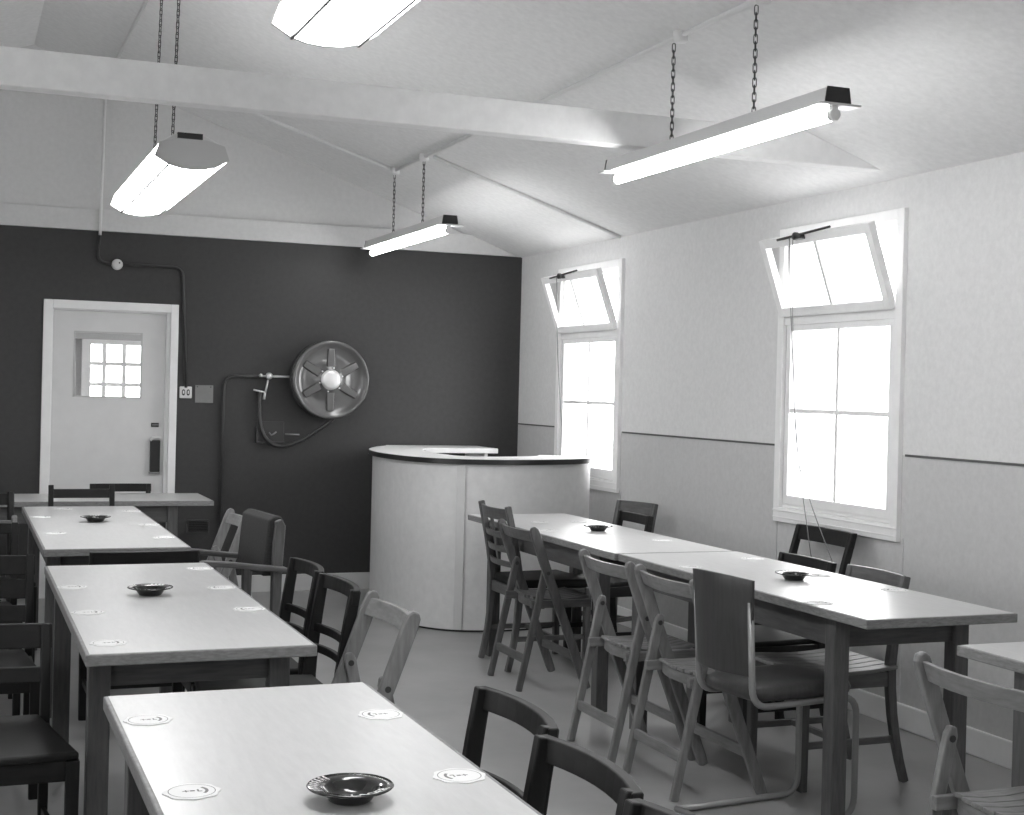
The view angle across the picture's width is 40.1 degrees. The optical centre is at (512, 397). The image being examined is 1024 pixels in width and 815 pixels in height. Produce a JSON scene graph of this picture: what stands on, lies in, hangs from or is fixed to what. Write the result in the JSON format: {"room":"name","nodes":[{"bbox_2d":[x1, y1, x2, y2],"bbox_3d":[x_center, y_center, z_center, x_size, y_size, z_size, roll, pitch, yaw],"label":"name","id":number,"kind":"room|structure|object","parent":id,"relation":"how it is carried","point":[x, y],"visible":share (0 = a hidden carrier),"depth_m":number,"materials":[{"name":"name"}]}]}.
{"room":"canteen","nodes":[
{"label":"canteen","id":0,"kind":"room"},
{"bbox_2d":[75,332,138,395],"bbox_3d":[-3.495,0.076,11.685,3.500,2.450,0.100,1,0,-22],"label":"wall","id":1,"kind":"structure","parent":0,"point":[78,342],"depth_m":11.59,"materials":[{"name":"paint"}]},
{"bbox_2d":[74,332,140,395],"bbox_3d":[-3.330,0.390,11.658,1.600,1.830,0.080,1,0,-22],"label":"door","id":2,"kind":"structure","parent":1,"relation":"in","point":[102,336],"depth_m":11.62,"materials":[{"name":"grey"}]},
{"bbox_2d":[81,339,140,396],"bbox_3d":[-3.008,0.082,11.813,1.200,1.160,0.060,1,0,-22],"label":"window","id":3,"kind":"structure","parent":2,"relation":"in","point":[86,363],"depth_m":11.65,"materials":[{"name":"white paint"}]},
{"bbox_2d":[0,45,521,578],"bbox_3d":[-3.172,-0.506,9.224,7.105,3.650,0.100,1,0,-22],"label":"wall","id":4,"kind":"structure","parent":0,"point":[436,335],"depth_m":9.74,"materials":[{"name":"paint"}]},
{"bbox_2d":[99,99,106,234],"bbox_3d":[-2.711,-1.591,9.294,0.032,1.040,0.029,1,0,-22],"label":"conduit","id":5,"kind":"object","parent":4,"relation":"attached to","point":[104,100],"visible":0.93,"depth_m":9.28,"materials":[{"name":"white"}]},
{"bbox_2d":[39,299,178,598],"bbox_3d":[-2.708,0.347,9.408,0.870,1.965,0.122,1,0,-22],"label":"door","id":6,"kind":"structure","parent":4,"relation":"in","point":[85,441],"depth_m":9.39,"materials":[{"name":"white paint"}]},
{"bbox_2d":[148,436,160,473],"bbox_3d":[-2.421,0.391,9.499,0.076,0.258,0.034,1,0,-22],"label":"door handle","id":7,"kind":"object","parent":6,"relation":"attached to","point":[154,466],"visible":1,"depth_m":9.49,"materials":[{"name":"black plastic"}]},
{"bbox_2d":[151,423,158,426],"bbox_3d":[-2.420,0.188,9.506,0.052,0.028,0.017,1,0,-22],"label":"bolt","id":8,"kind":"object","parent":6,"relation":"attached to","point":[152,424],"visible":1,"depth_m":9.50,"materials":[{"name":"grey metal"}]},
{"bbox_2d":[97,234,186,387],"bbox_3d":[-2.482,-0.574,9.424,0.614,1.008,0.026,1,0,-22],"label":"conduit","id":9,"kind":"object","parent":4,"relation":"attached to","point":[99,236],"visible":1,"depth_m":9.52,"materials":[{"name":"grey metal"}]},
{"bbox_2d":[111,259,122,269],"bbox_3d":[-2.633,-0.883,9.354,0.072,0.072,0.046,1,0,-22],"label":"junction box","id":10,"kind":"object","parent":9,"relation":"attached to","point":[117,264],"visible":1,"depth_m":9.34,"materials":[{"name":"white plastic"}]},
{"bbox_2d":[179,386,191,397],"bbox_3d":[-2.220,-0.032,9.538,0.082,0.080,0.028,1,0,-22],"label":"light switch","id":11,"kind":"object","parent":4,"relation":"attached to","point":[184,392],"visible":1,"depth_m":9.54,"materials":[{"name":"white plastic"}]},
{"bbox_2d":[186,520,208,532],"bbox_3d":[-2.150,0.884,9.588,0.152,0.092,0.010,1,0,-22],"label":"air vent","id":12,"kind":"object","parent":4,"relation":"in","point":[188,521],"visible":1,"depth_m":9.59,"materials":[{"name":"grey"}]},
{"bbox_2d":[195,385,212,402],"bbox_3d":[-2.107,-0.021,9.593,0.122,0.121,0.009,1,0,-22],"label":"electrical box","id":13,"kind":"object","parent":4,"relation":"attached to","point":[203,393],"visible":1,"depth_m":9.59,"materials":[{"name":"grey metal"}]},
{"bbox_2d":[0,203,516,256],"bbox_3d":[-3.158,-1.183,9.156,6.853,0.140,0.040,1,0,-22],"label":"ceiling beam","id":14,"kind":"structure","parent":4,"relation":"attached to","point":[11,214],"depth_m":9.60,"materials":[{"name":"paint"}]},
{"bbox_2d":[228,572,369,591],"bbox_3d":[-3.194,1.260,9.176,6.905,0.118,0.018,1,0,-22],"label":"baseboard","id":15,"kind":"structure","parent":4,"relation":"attached to","point":[260,583],"depth_m":9.85,"materials":[{"name":"paint"}]},
{"bbox_2d":[253,340,368,447],"bbox_3d":[-1.403,-0.021,9.782,0.795,0.759,0.171,1,0,-22],"label":"hose reel","id":16,"kind":"object","parent":4,"relation":"attached to","point":[329,379],"visible":1,"depth_m":9.76,"materials":[{"name":"grey metal"}]},
{"bbox_2d":[0,589,1011,814],"bbox_3d":[-1.380,1.413,4.582,7.105,0.060,14.900,1,0,-22],"label":"floor","id":17,"kind":"structure","parent":0,"point":[440,674],"depth_m":5.82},
{"bbox_2d":[0,515,16,649],"bbox_3d":[-2.523,0.955,6.457,0.458,0.794,0.399,1,0,-22],"label":"dining chair","id":18,"kind":"object","parent":17,"relation":"on","point":[14,517],"visible":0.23,"depth_m":6.64,"materials":[{"name":"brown wood"}]},
{"bbox_2d":[0,522,22,715],"bbox_3d":[-2.357,0.957,6.064,0.436,0.793,0.506,1,0,-22],"label":"dining chair","id":19,"kind":"object","parent":17,"relation":"on","point":[12,528],"visible":0.3,"depth_m":6.29,"materials":[{"name":"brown wood"}]},
{"bbox_2d":[0,491,36,661],"bbox_3d":[-2.641,0.912,6.923,0.456,0.863,0.456,1,0,-36],"label":"dining chair","id":20,"kind":"object","parent":17,"relation":"on","point":[7,498],"visible":0.2,"depth_m":7.16,"materials":[{"name":"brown wood"}]},
{"bbox_2d":[0,554,39,799],"bbox_3d":[-1.925,0.975,4.944,0.476,0.788,0.525,1,0,-22],"label":"dining chair","id":21,"kind":"object","parent":17,"relation":"on","point":[9,564],"visible":0.56,"depth_m":5.17,"materials":[{"name":"black wood"}]},
{"bbox_2d":[0,623,79,814],"bbox_3d":[-1.495,1.027,3.870,0.536,0.714,0.571,1,0,-22],"label":"dining chair","id":22,"kind":"object","parent":17,"relation":"on","point":[32,751],"visible":1,"depth_m":3.87,"materials":[{"name":"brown wood"}]},
{"bbox_2d":[48,485,114,506],"bbox_3d":[-2.376,0.920,7.760,0.376,0.849,0.375,1,0,-22],"label":"dining chair","id":23,"kind":"object","parent":17,"relation":"on","point":[53,493],"visible":0.22,"depth_m":7.91,"materials":[{"name":"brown wood"}]},
{"bbox_2d":[22,506,190,717],"bbox_3d":[-2.028,0.987,6.809,0.598,0.741,2.050,1,0,-22],"label":"table","id":24,"kind":"object","parent":17,"relation":"on","point":[122,531],"visible":0.59,"depth_m":6.38,"materials":[{"name":"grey wood"}]},
{"bbox_2d":[31,516,49,517],"bbox_3d":[-2.384,0.605,7.092,0.094,0.002,0.094,1,0,-5],"label":"mat","id":25,"kind":"object","parent":24,"relation":"on","point":[32,516],"visible":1,"depth_m":7.09,"materials":[{"name":"white paper"}]},
{"bbox_2d":[44,532,65,533],"bbox_3d":[-2.075,0.616,6.367,0.094,0.002,0.094,1,0,1],"label":"mat","id":26,"kind":"object","parent":24,"relation":"on","point":[45,532],"visible":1,"depth_m":6.36,"materials":[{"name":"white paper"}]},
{"bbox_2d":[55,508,72,509],"bbox_3d":[-2.421,0.602,7.569,0.094,0.002,0.094,1,0,-11],"label":"mat","id":27,"kind":"object","parent":24,"relation":"on","point":[55,508],"visible":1,"depth_m":7.57,"materials":[{"name":"white paper"}]},
{"bbox_2d":[80,515,110,521],"bbox_3d":[-2.057,0.601,6.927,0.147,0.027,0.147,1,0,17],"label":"ashtray","id":28,"kind":"object","parent":24,"relation":"on","point":[90,518],"visible":1,"depth_m":6.90,"materials":[{"name":"black ceramic"}]},
{"bbox_2d":[123,510,138,511],"bbox_3d":[-2.050,0.611,7.543,0.094,0.002,0.094,1,0,1],"label":"mat","id":29,"kind":"object","parent":24,"relation":"on","point":[123,510],"visible":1,"depth_m":7.54,"materials":[{"name":"white paper"}]},
{"bbox_2d":[139,523,159,525],"bbox_3d":[-1.772,0.621,6.850,0.094,0.002,0.094,1,0,1],"label":"mat","id":30,"kind":"object","parent":24,"relation":"on","point":[145,524],"visible":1,"depth_m":6.84,"materials":[{"name":"white paper"}]},
{"bbox_2d":[153,536,174,538],"bbox_3d":[-1.562,0.628,6.291,0.094,0.002,0.094,1,0,1],"label":"mat","id":31,"kind":"object","parent":24,"relation":"on","point":[156,537],"visible":1,"depth_m":6.28,"materials":[{"name":"white paper"}]},
{"bbox_2d":[0,493,213,536],"bbox_3d":[-2.746,0.963,8.300,1.830,0.741,0.598,1,0,-22],"label":"table","id":32,"kind":"object","parent":17,"relation":"on","point":[162,508],"visible":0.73,"depth_m":8.28,"materials":[{"name":"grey wood"}]},
{"bbox_2d":[90,483,150,492],"bbox_3d":[-2.435,0.944,8.752,0.386,0.790,0.342,1,0,-22],"label":"dining chair","id":33,"kind":"object","parent":17,"relation":"on","point":[119,487],"visible":0.19,"depth_m":8.90,"materials":[{"name":"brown wood"}]},
{"bbox_2d":[78,550,199,720],"bbox_3d":[-1.563,0.998,5.863,0.446,0.750,0.392,1,0,-22],"label":"dining chair","id":34,"kind":"object","parent":17,"relation":"on","point":[181,556],"visible":0.35,"depth_m":5.73,"materials":[{"name":"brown wood"}]},
{"bbox_2d":[44,563,316,814],"bbox_3d":[-1.144,1.018,4.508,0.598,0.741,1.810,1,0,-22],"label":"table","id":35,"kind":"object","parent":17,"relation":"on","point":[192,631],"visible":0.86,"depth_m":3.95,"materials":[{"name":"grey wood"}]},
{"bbox_2d":[57,585,86,588],"bbox_3d":[-1.479,0.637,4.715,0.094,0.002,0.094,1,0,-5],"label":"mat","id":36,"kind":"object","parent":35,"relation":"on","point":[61,586],"visible":1,"depth_m":4.71,"materials":[{"name":"white paper"}]},
{"bbox_2d":[71,610,104,614],"bbox_3d":[-1.271,0.644,4.204,0.094,0.002,0.094,1,0,1],"label":"mat","id":37,"kind":"object","parent":35,"relation":"on","point":[78,612],"visible":1,"depth_m":4.20,"materials":[{"name":"white paper"}]},
{"bbox_2d":[89,639,126,646],"bbox_3d":[-1.071,0.651,3.722,0.094,0.002,0.094,1,0,-5],"label":"mat","id":38,"kind":"object","parent":35,"relation":"on","point":[106,642],"visible":1,"depth_m":3.72,"materials":[{"name":"white paper"}]},
{"bbox_2d":[127,584,172,595],"bbox_3d":[-1.183,0.632,4.585,0.147,0.027,0.147,1,0,-44],"label":"ashtray","id":39,"kind":"object","parent":35,"relation":"on","point":[142,589],"visible":1,"depth_m":4.58,"materials":[{"name":"black glass"}]},
{"bbox_2d":[187,567,212,569],"bbox_3d":[-1.172,0.642,5.267,0.094,0.002,0.094,1,0,1],"label":"mat","id":40,"kind":"object","parent":35,"relation":"on","point":[189,568],"visible":1,"depth_m":5.26,"materials":[{"name":"white paper"}]},
{"bbox_2d":[207,585,235,589],"bbox_3d":[-0.993,0.649,4.788,0.094,0.002,0.094,1,0,1],"label":"mat","id":41,"kind":"object","parent":35,"relation":"on","point":[217,587],"visible":1,"depth_m":4.78,"materials":[{"name":"white paper"}]},
{"bbox_2d":[233,606,264,611],"bbox_3d":[-0.814,0.655,4.344,0.094,0.002,0.094,1,0,1],"label":"mat","id":42,"kind":"object","parent":35,"relation":"on","point":[245,608],"visible":1,"depth_m":4.34,"materials":[{"name":"white paper"}]},
{"bbox_2d":[207,508,241,587],"bbox_3d":[-1.527,0.977,7.077,0.399,0.794,0.458,1,0,-22],"label":"folding chair","id":43,"kind":"object","parent":17,"relation":"on","point":[230,517],"visible":0.12,"depth_m":7.25,"materials":[{"name":"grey wood"}]},
{"bbox_2d":[218,374,258,529],"bbox_3d":[-1.894,0.597,9.663,0.258,1.505,0.022,1,0,-20],"label":"pipe","id":44,"kind":"object","parent":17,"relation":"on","point":[235,375],"visible":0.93,"depth_m":9.62,"materials":[{"name":"grey metal"}]},
{"bbox_2d":[191,508,286,616],"bbox_3d":[-1.275,0.948,6.272,0.424,0.864,0.544,1,0,-27],"label":"armchair","id":45,"kind":"object","parent":17,"relation":"on","point":[262,534],"visible":0.44,"depth_m":6.16,"materials":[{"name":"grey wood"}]},
{"bbox_2d":[172,557,323,692],"bbox_3d":[-0.952,0.999,5.057,0.502,0.790,0.436,1,0,-22],"label":"dining chair","id":46,"kind":"object","parent":17,"relation":"on","point":[295,564],"visible":0.28,"depth_m":5.18,"materials":[{"name":"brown wood"}]},
{"bbox_2d":[192,573,360,690],"bbox_3d":[-0.780,1.005,4.620,0.502,0.790,0.456,1,0,-22],"label":"dining chair","id":47,"kind":"object","parent":17,"relation":"on","point":[342,585],"visible":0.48,"depth_m":4.72,"materials":[{"name":"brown wood"}]},
{"bbox_2d":[103,682,541,814],"bbox_3d":[-0.282,1.048,2.320,0.598,0.741,1.915,1,0,-22],"label":"table","id":48,"kind":"object","parent":17,"relation":"on","point":[262,747],"visible":0.88,"depth_m":2.65,"materials":[{"name":"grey wood"}]},
{"bbox_2d":[123,714,172,725],"bbox_3d":[-0.748,0.663,2.884,0.094,0.002,0.094,1,0,1],"label":"mat","id":49,"kind":"object","parent":48,"relation":"on","point":[144,719],"visible":1,"depth_m":2.88,"materials":[{"name":"white paper"}]},
{"bbox_2d":[162,783,220,799],"bbox_3d":[-0.545,0.670,2.385,0.094,0.002,0.094,1,0,1],"label":"mat","id":50,"kind":"object","parent":48,"relation":"on","point":[187,791],"visible":1,"depth_m":2.38,"materials":[{"name":"white paper"}]},
{"bbox_2d":[306,773,393,805],"bbox_3d":[-0.273,0.663,2.359,0.147,0.028,0.147,1,0,-22],"label":"ashtray","id":51,"kind":"object","parent":48,"relation":"on","point":[342,789],"visible":1,"depth_m":2.38,"materials":[{"name":"black glass"}]},
{"bbox_2d":[358,709,402,719],"bbox_3d":[-0.280,0.674,2.983,0.094,0.002,0.094,1,0,1],"label":"mat","id":52,"kind":"object","parent":48,"relation":"on","point":[372,714],"visible":1,"depth_m":2.98,"materials":[{"name":"white paper"}]},
{"bbox_2d":[433,768,485,783],"bbox_3d":[-0.096,0.680,2.522,0.094,0.002,0.094,1,0,1],"label":"mat","id":53,"kind":"object","parent":48,"relation":"on","point":[451,775],"visible":1,"depth_m":2.52,"materials":[{"name":"white paper"}]},
{"bbox_2d":[331,590,420,703],"bbox_3d":[-0.503,1.014,4.235,0.399,0.794,0.458,1,0,-22],"label":"folding chair","id":54,"kind":"object","parent":17,"relation":"on","point":[406,622],"visible":0.28,"depth_m":4.34,"materials":[{"name":"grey wood"}]},
{"bbox_2d":[369,445,593,631],"bbox_3d":[-0.295,0.876,9.270,1.318,1.028,1.913,1,0,-22],"label":"bar counter","id":55,"kind":"object","parent":17,"relation":"on","point":[427,558],"depth_m":8.43,"materials":[{"name":"white"}]},
{"bbox_2d":[370,445,592,459],"bbox_3d":[-0.457,0.364,9.123,1.890,0.012,1.160,2,0,42],"label":"countertop","id":56,"kind":"structure","parent":55,"relation":"on","point":[413,452],"depth_m":8.76,"materials":[{"name":"laminate"}]},
{"bbox_2d":[462,686,558,814],"bbox_3d":[-0.196,1.027,2.830,0.502,0.790,0.416,1,0,-22],"label":"dining chair","id":57,"kind":"object","parent":17,"relation":"on","point":[485,699],"visible":0.55,"depth_m":3.00,"materials":[{"name":"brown wood"}]},
{"bbox_2d":[478,500,590,672],"bbox_3d":[0.103,0.985,7.432,0.519,0.850,0.436,1,0,-22],"label":"chair","id":58,"kind":"object","parent":17,"relation":"on","point":[497,581],"visible":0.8,"depth_m":7.34,"materials":[{"name":"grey wood"}]},
{"bbox_2d":[488,519,590,691],"bbox_3d":[0.140,1.018,6.963,0.399,0.794,0.458,1,0,-22],"label":"folding chair","id":59,"kind":"object","parent":17,"relation":"on","point":[555,597],"visible":0.98,"depth_m":6.85,"materials":[{"name":"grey wood"}]},
{"bbox_2d":[523,734,643,814],"bbox_3d":[-0.071,1.032,2.406,0.502,0.790,0.416,1,0,-22],"label":"dining chair","id":60,"kind":"object","parent":17,"relation":"on","point":[547,750],"visible":0.94,"depth_m":2.57,"materials":[{"name":"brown wood"}]},
{"bbox_2d":[468,513,730,711],"bbox_3d":[0.364,1.044,7.090,0.598,0.741,1.888,1,0,-22],"label":"table","id":61,"kind":"object","parent":17,"relation":"on","point":[563,546],"visible":0.6,"depth_m":6.68,"materials":[{"name":"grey wood"}]},
{"bbox_2d":[530,521,547,522],"bbox_3d":[0.143,0.665,7.486,0.094,0.002,0.094,1,0,-16],"label":"mat","id":62,"kind":"object","parent":61,"relation":"on","point":[530,521],"visible":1,"depth_m":7.49,"materials":[{"name":"white paper"}]},
{"bbox_2d":[539,529,557,531],"bbox_3d":[0.178,0.668,7.043,0.094,0.002,0.094,1,0,17],"label":"mat","id":63,"kind":"object","parent":61,"relation":"on","point":[549,530],"visible":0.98,"depth_m":7.03,"materials":[{"name":"white paper"}]},
{"bbox_2d":[570,521,587,522],"bbox_3d":[0.356,0.670,7.541,0.094,0.002,0.094,1,0,21],"label":"mat","id":64,"kind":"object","parent":61,"relation":"on","point":[570,521],"visible":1,"depth_m":7.54,"materials":[{"name":"white paper"}]},
{"bbox_2d":[584,524,612,531],"bbox_3d":[0.431,0.661,7.083,0.147,0.027,0.147,1,0,-33],"label":"ashtray","id":65,"kind":"object","parent":61,"relation":"on","point":[593,527],"visible":1,"depth_m":7.06,"materials":[{"name":"black ceramic"}]},
{"bbox_2d":[652,539,671,541],"bbox_3d":[0.713,0.683,6.695,0.094,0.002,0.094,1,0,-35],"label":"mat","id":66,"kind":"object","parent":61,"relation":"on","point":[663,540],"visible":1,"depth_m":6.68,"materials":[{"name":"white paper"}]},
{"bbox_2d":[563,510,653,648],"bbox_3d":[0.512,1.021,7.572,0.366,0.794,0.396,1,0,-22],"label":"dining chair","id":67,"kind":"object","parent":17,"relation":"on","point":[619,587],"visible":0.33,"depth_m":7.58,"materials":[{"name":"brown wood"}]},
{"bbox_2d":[582,500,657,622],"bbox_3d":[0.589,1.012,8.069,0.379,0.811,0.326,1,0,-42],"label":"dining chair","id":68,"kind":"object","parent":17,"relation":"on","point":[650,509],"visible":0.16,"depth_m":8.14,"materials":[{"name":"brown wood"}]},
{"bbox_2d":[567,549,694,762],"bbox_3d":[0.490,1.032,5.676,0.399,0.794,0.458,1,0,-22],"label":"folding chair","id":69,"kind":"object","parent":17,"relation":"on","point":[632,649],"visible":0.74,"depth_m":5.61,"materials":[{"name":"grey wood"}]},
{"bbox_2d":[623,798,681,814],"bbox_3d":[0.069,1.037,1.999,0.502,0.790,0.416,1,0,-22],"label":"dining chair","id":70,"kind":"object","parent":17,"relation":"on","point":[637,806],"visible":1,"depth_m":2.23,"materials":[{"name":"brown wood"}]},
{"bbox_2d":[622,564,766,801],"bbox_3d":[0.681,1.038,5.209,0.399,0.794,0.458,1,0,-22],"label":"folding chair","id":71,"kind":"object","parent":17,"relation":"on","point":[679,671],"visible":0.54,"depth_m":5.20,"materials":[{"name":"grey wood"}]},
{"bbox_2d":[674,568,859,814],"bbox_3d":[0.878,1.012,4.813,0.538,0.846,0.336,1,0,-28],"label":"chair","id":72,"kind":"object","parent":17,"relation":"on","point":[723,603],"visible":0.93,"depth_m":4.70,"materials":[{"name":"grey"}]},
{"bbox_2d":[697,552,836,728],"bbox_3d":[1.072,1.060,5.944,0.451,0.760,0.416,1,0,-22],"label":"dining chair","id":73,"kind":"object","parent":17,"relation":"on","point":[767,639],"visible":0.2,"depth_m":5.83,"materials":[{"name":"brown wood"}]},
{"bbox_2d":[754,524,856,718],"bbox_3d":[1.283,1.025,6.501,0.431,0.831,0.476,1,0,-22],"label":"dining chair","id":74,"kind":"object","parent":17,"relation":"on","point":[841,538],"visible":0.2,"depth_m":6.54,"materials":[{"name":"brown wood"}]},
{"bbox_2d":[618,551,1017,814],"bbox_3d":[1.057,1.068,5.375,0.598,0.741,1.792,1,0,-22],"label":"table","id":75,"kind":"object","parent":17,"relation":"on","point":[861,613],"visible":0.76,"depth_m":4.82,"materials":[{"name":"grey wood"}]},
{"bbox_2d":[678,565,701,568],"bbox_3d":[0.717,0.687,5.681,0.094,0.002,0.094,2,0,23],"label":"mat","id":76,"kind":"object","parent":75,"relation":"on","point":[680,566],"visible":0.98,"depth_m":5.68,"materials":[{"name":"white paper"}]},
{"bbox_2d":[741,557,763,559],"bbox_3d":[1.030,0.693,6.030,0.094,0.002,0.094,1,0,-35],"label":"mat","id":77,"kind":"object","parent":75,"relation":"on","point":[746,558],"visible":1,"depth_m":6.03,"materials":[{"name":"white paper"}]},
{"bbox_2d":[775,570,812,580],"bbox_3d":[1.076,0.684,5.371,0.147,0.027,0.147,2,0,28],"label":"ashtray","id":78,"kind":"object","parent":75,"relation":"on","point":[793,575],"visible":1,"depth_m":5.36,"materials":[{"name":"black ceramic"}]},
{"bbox_2d":[804,601,833,604],"bbox_3d":[1.039,0.699,4.769,0.094,0.002,0.094,1,0,-11],"label":"mat","id":79,"kind":"object","parent":75,"relation":"on","point":[807,602],"visible":1,"depth_m":4.76,"materials":[{"name":"white paper"}]},
{"bbox_2d":[810,574,829,576],"bbox_3d":[1.197,0.699,5.508,0.094,0.002,0.094,1,0,22],"label":"mat","id":80,"kind":"object","parent":75,"relation":"on","point":[813,575],"visible":0.8,"depth_m":5.50,"materials":[{"name":"white paper"}]},
{"bbox_2d":[881,588,908,591],"bbox_3d":[1.398,0.706,5.139,0.094,0.002,0.094,1,0,-7],"label":"mat","id":81,"kind":"object","parent":75,"relation":"on","point":[884,589],"visible":1,"depth_m":5.13,"materials":[{"name":"white paper"}]},
{"bbox_2d":[747,564,910,792],"bbox_3d":[1.198,1.055,5.365,0.506,0.781,0.404,1,0,-22],"label":"slatted chair","id":82,"kind":"object","parent":17,"relation":"on","point":[864,671],"visible":0.54,"depth_m":5.28,"materials":[{"name":"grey wood"}]},
{"bbox_2d":[913,651,1023,814],"bbox_3d":[1.252,1.060,3.478,0.399,0.794,0.458,1,0,-22],"label":"folding chair","id":83,"kind":"object","parent":17,"relation":"on","point":[930,677],"visible":1,"depth_m":3.60,"materials":[{"name":"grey wood"}]},
{"bbox_2d":[957,642,1023,786],"bbox_3d":[1.880,1.097,3.264,0.598,0.741,1.860,1,0,-22],"label":"table","id":84,"kind":"object","parent":17,"relation":"on","point":[1009,655],"visible":0.9,"depth_m":3.83,"materials":[{"name":"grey wood"}]},
{"bbox_2d":[0,0,1023,257],"bbox_3d":[-0.864,-1.638,3.454,7.105,1.286,12.500,1,0,-22],"label":"ceiling","id":85,"kind":"structure","parent":0,"point":[936,84],"depth_m":6.54,"materials":[{"name":"white paint"}]},
{"bbox_2d":[116,0,148,57],"bbox_3d":[-0.442,-2.040,3.642,0.022,0.022,12.150,1,0,-22],"label":"conduit","id":86,"kind":"object","parent":85,"relation":"attached to","point":[145,2],"visible":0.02,"depth_m":7.97,"materials":[{"name":"white"}]},
{"bbox_2d":[110,0,228,215],"bbox_3d":[-1.611,-1.511,6.520,0.300,1.152,1.766,1,0,-22],"label":"lamp","id":87,"kind":"object","parent":85,"relation":"hanging from","point":[180,162],"visible":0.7,"depth_m":6.03,"materials":[{"name":"white plastic"}]},
{"bbox_2d":[111,145,225,215],"bbox_3d":[-1.624,-0.987,6.522,0.294,0.102,1.738,1,0,-22],"label":"diffuser","id":88,"kind":"object","parent":87,"relation":"attached to","point":[168,173],"depth_m":6.06,"materials":[{"name":"white plastic"}]},
{"bbox_2d":[121,58,390,169],"bbox_3d":[-1.614,-1.793,8.935,1.710,0.600,0.022,1,0,-13],"label":"conduit","id":89,"kind":"object","parent":85,"relation":"attached to","point":[258,115],"visible":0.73,"depth_m":9.02,"materials":[{"name":"white"}]},
{"bbox_2d":[271,0,419,47],"bbox_3d":[-0.189,-1.500,3.093,0.300,1.075,1.766,1,0,-22],"label":"lamp","id":90,"kind":"object","parent":85,"relation":"hanging from","point":[321,23],"visible":1,"depth_m":3.68,"materials":[{"name":"white plastic"}]},
{"bbox_2d":[433,155,620,238],"bbox_3d":[0.100,-1.230,8.674,1.227,0.440,0.022,1,0,-16],"label":"conduit","id":91,"kind":"object","parent":85,"relation":"attached to","point":[434,156],"visible":1,"depth_m":8.66,"materials":[{"name":"white"}]},
{"bbox_2d":[391,0,771,174],"bbox_3d":[1.307,-1.397,3.901,0.060,0.047,11.330,1,0,-22],"label":"conduit","id":92,"kind":"object","parent":85,"relation":"attached to","point":[680,36],"visible":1,"depth_m":5.87,"materials":[{"name":"white"}]},
{"bbox_2d":[360,164,463,255],"bbox_3d":[-0.656,-1.203,8.865,0.160,0.498,1.674,1,0,-22],"label":"lamp","id":93,"kind":"object","parent":92,"relation":"hanging from","point":[441,225],"visible":1,"depth_m":8.66,"materials":[{"name":"white metal"}]},
{"bbox_2d":[598,5,860,184],"bbox_3d":[0.754,-1.154,5.299,0.160,0.498,1.674,1,0,-22],"label":"lamp","id":94,"kind":"object","parent":92,"relation":"hanging from","point":[821,106],"visible":1,"depth_m":5.06,"materials":[{"name":"white metal"}]},
{"bbox_2d":[517,152,1023,740],"bbox_3d":[2.348,0.254,4.749,0.100,2.438,12.300,1,0,-22],"label":"wall","id":95,"kind":"structure","parent":0,"point":[700,330],"depth_m":6.65,"materials":[{"name":"paint"}]},
{"bbox_2d":[0,46,879,171],"bbox_3d":[-1.504,-1.149,5.043,6.905,0.136,0.085,1,0,-22],"label":"beam","id":96,"kind":"structure","parent":95,"relation":"attached to","point":[21,69],"depth_m":5.37,"materials":[{"name":"paint"}]},
{"bbox_2d":[517,423,554,426],"bbox_3d":[0.171,0.202,10.115,0.007,0.010,0.720,1,0,-22],"label":"trim","id":97,"kind":"structure","parent":95,"relation":"attached to","point":[517,423],"depth_m":10.12,"materials":[{"name":"grey"}]},
{"bbox_2d":[541,258,624,492],"bbox_3d":[0.456,-0.142,9.277,0.305,1.475,1.006,1,0,-22],"label":"window","id":98,"kind":"structure","parent":95,"relation":"in","point":[564,316],"depth_m":9.29,"materials":[{"name":"white paint"}]},
{"bbox_2d":[622,431,774,445],"bbox_3d":[1.015,0.232,7.979,0.007,0.010,1.778,1,0,-22],"label":"trim","id":99,"kind":"structure","parent":95,"relation":"attached to","point":[771,444],"depth_m":7.85,"materials":[{"name":"grey wood"}]},
{"bbox_2d":[774,521,777,559],"bbox_3d":[1.331,0.968,7.137,0.008,0.720,0.020,1,0,-22],"label":"trim","id":100,"kind":"structure","parent":95,"relation":"attached to","point":[776,522],"depth_m":7.13,"materials":[{"name":"paint"}]},
{"bbox_2d":[591,598,1011,769],"bbox_3d":[2.268,1.416,4.724,0.018,0.110,12.282,1,0,-22],"label":"baseboard","id":101,"kind":"structure","parent":95,"relation":"attached to","point":[992,748],"depth_m":6.05,"materials":[{"name":"white paint"}]},
{"bbox_2d":[759,208,908,561],"bbox_3d":[1.491,0.001,6.648,0.307,1.688,1.008,1,0,-22],"label":"window","id":102,"kind":"structure","parent":95,"relation":"in","point":[795,317],"depth_m":6.66,"materials":[{"name":"white paint"}]},
{"bbox_2d":[896,538,903,701],"bbox_3d":[1.707,0.982,6.187,0.008,0.720,0.020,1,0,-22],"label":"trim","id":103,"kind":"structure","parent":95,"relation":"attached to","point":[901,539],"depth_m":6.18,"materials":[{"name":"paint"}]},
{"bbox_2d":[905,454,1023,466],"bbox_3d":[3.144,0.306,2.594,0.007,0.010,7.705,1,0,-22],"label":"trim","id":104,"kind":"structure","parent":95,"relation":"attached to","point":[906,455],"depth_m":5.80,"materials":[{"name":"grey wood"}]},
{"label":"outside","id":105,"kind":"structure","parent":0,"visible":0},
{"bbox_2d":[574,448,886,507],"bbox_3d":[-0.043,1.760,0.007,80.000,0.050,80.000,1,0,-22],"label":"ground","id":106,"kind":"structure","parent":105,"point":[863,473],"depth_m":32.84,"materials":[{"name":"white"}]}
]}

